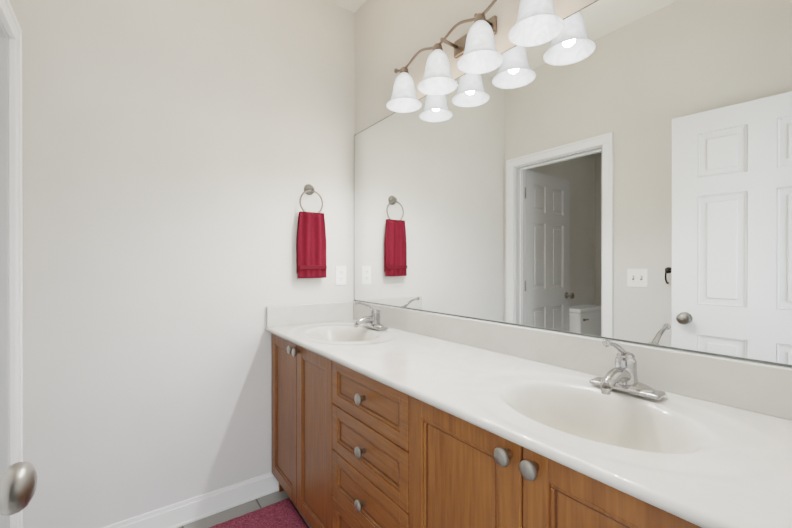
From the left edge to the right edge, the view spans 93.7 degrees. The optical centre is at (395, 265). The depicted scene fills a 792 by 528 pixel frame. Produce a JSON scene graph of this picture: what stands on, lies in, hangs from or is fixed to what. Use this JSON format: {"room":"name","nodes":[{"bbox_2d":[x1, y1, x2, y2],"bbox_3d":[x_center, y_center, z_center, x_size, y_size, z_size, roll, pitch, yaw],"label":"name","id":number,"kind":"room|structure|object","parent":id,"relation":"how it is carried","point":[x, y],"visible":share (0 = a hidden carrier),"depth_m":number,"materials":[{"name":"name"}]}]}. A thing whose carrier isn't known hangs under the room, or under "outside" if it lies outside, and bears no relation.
{"room":"bathroom","nodes":[
{"label":"bathroom","id":0,"kind":"room"},
{"bbox_2d":[8,0,14,37],"bbox_3d":[-0.858,-0.170,0.521,0.120,2.740,2.093,0,0,-37],"label":"wall","id":1,"kind":"structure","parent":0,"point":[12,2],"depth_m":1.38,"materials":[{"name":"paint"}]},
{"bbox_2d":[0,0,22,527],"bbox_3d":[-1.211,0.163,0.998,0.172,2.072,0.830,0,0,-37],"label":"door","id":2,"kind":"structure","parent":1,"relation":"attached to","point":[11,329],"depth_m":1.32,"materials":[{"name":"white paint"}]},
{"bbox_2d":[0,461,36,514],"bbox_3d":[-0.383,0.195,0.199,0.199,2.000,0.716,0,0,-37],"label":"door knob","id":3,"kind":"object","parent":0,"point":[18,483],"depth_m":0.46,"materials":[{"name":"silver metal"}]},
{"bbox_2d":[15,0,354,527],"bbox_3d":[-1.524,-0.172,1.404,3.314,2.740,0.120,0,0,-37],"label":"wall","id":4,"kind":"structure","parent":0,"point":[178,156],"depth_m":1.69,"materials":[{"name":"paint"}]},
{"bbox_2d":[102,472,278,527],"bbox_3d":[-1.015,1.145,1.696,1.025,0.105,0.023,0,0,-37],"label":"baseboard","id":5,"kind":"structure","parent":4,"relation":"attached to","point":[185,512],"depth_m":1.75,"materials":[{"name":"white paint"}]},
{"bbox_2d":[296,184,326,277],"bbox_3d":[-0.472,-0.197,2.069,0.173,0.528,0.065,0,0,-37],"label":"towel","id":6,"kind":"object","parent":4,"relation":"attached to","point":[311,247],"visible":1,"depth_m":2.05,"materials":[{"name":"red fabric"}]},
{"bbox_2d":[336,266,345,284],"bbox_3d":[-0.327,0.058,2.213,0.070,0.115,0.008,0,0,-37],"label":"electrical outlet plate","id":7,"kind":"object","parent":4,"relation":"attached to","point":[340,275],"visible":1,"depth_m":2.21,"materials":[{"name":"white plastic"}]},
{"bbox_2d":[178,490,311,527],"bbox_3d":[-0.399,1.231,-0.107,3.314,0.060,3.893,0,0,-37],"label":"floor","id":8,"kind":"structure","parent":0,"point":[241,509],"depth_m":1.81,"materials":[{"name":"tile"}]},
{"bbox_2d":[209,498,308,527],"bbox_3d":[-0.532,1.187,1.409,0.566,0.020,0.836,0,0,-37],"label":"bath mat","id":9,"kind":"object","parent":8,"relation":"on","point":[284,513],"visible":0.96,"depth_m":1.72,"materials":[{"name":"fabric"}]},
{"bbox_2d":[265,301,791,527],"bbox_3d":[0.114,0.707,1.319,0.543,0.983,1.967,0,0,-37],"label":"bathroom vanity","id":10,"kind":"object","parent":8,"relation":"on","point":[408,418],"visible":0.96,"depth_m":0.95,"materials":[{"name":"brown wood"}]},
{"bbox_2d":[354,301,387,329],"bbox_3d":[-0.144,0.250,1.890,0.157,0.150,0.164,0,0,-37],"label":"faucet","id":11,"kind":"object","parent":10,"relation":"on","point":[372,320],"visible":1,"depth_m":1.88,"materials":[{"name":"silver metal"}]},
{"bbox_2d":[589,339,665,400],"bbox_3d":[0.562,0.252,0.938,0.157,0.150,0.164,0,0,-37],"label":"faucet","id":12,"kind":"object","parent":10,"relation":"on","point":[621,376],"visible":1,"depth_m":0.93,"materials":[{"name":"silver metal"}]},
{"bbox_2d":[327,0,365,12],"bbox_3d":[-0.399,-1.569,-0.114,3.314,0.060,3.893,0,0,-37],"label":"ceiling","id":13,"kind":"structure","parent":0,"point":[353,6],"depth_m":2.19,"materials":[{"name":"white paint"}]},
{"bbox_2d":[354,0,791,367],"bbox_3d":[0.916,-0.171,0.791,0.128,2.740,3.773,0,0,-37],"label":"mirror","id":14,"kind":"object","parent":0,"point":[618,170],"depth_m":1.12,"materials":[{"name":"clear glass"}]},
{"bbox_3d":[0.320,-0.169,0.166,1.589,2.740,0.120,0,0,-37],"label":"wall","id":15,"kind":"structure","parent":0,"visible":0},
{"bbox_2d":[386,0,563,112],"bbox_3d":[0.246,-0.842,1.440,0.186,0.214,0.836,0,0,-37],"label":"sconce","id":16,"kind":"object","parent":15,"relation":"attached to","point":[539,22],"visible":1,"depth_m":1.39,"materials":[{"name":"white glass"}]}
]}

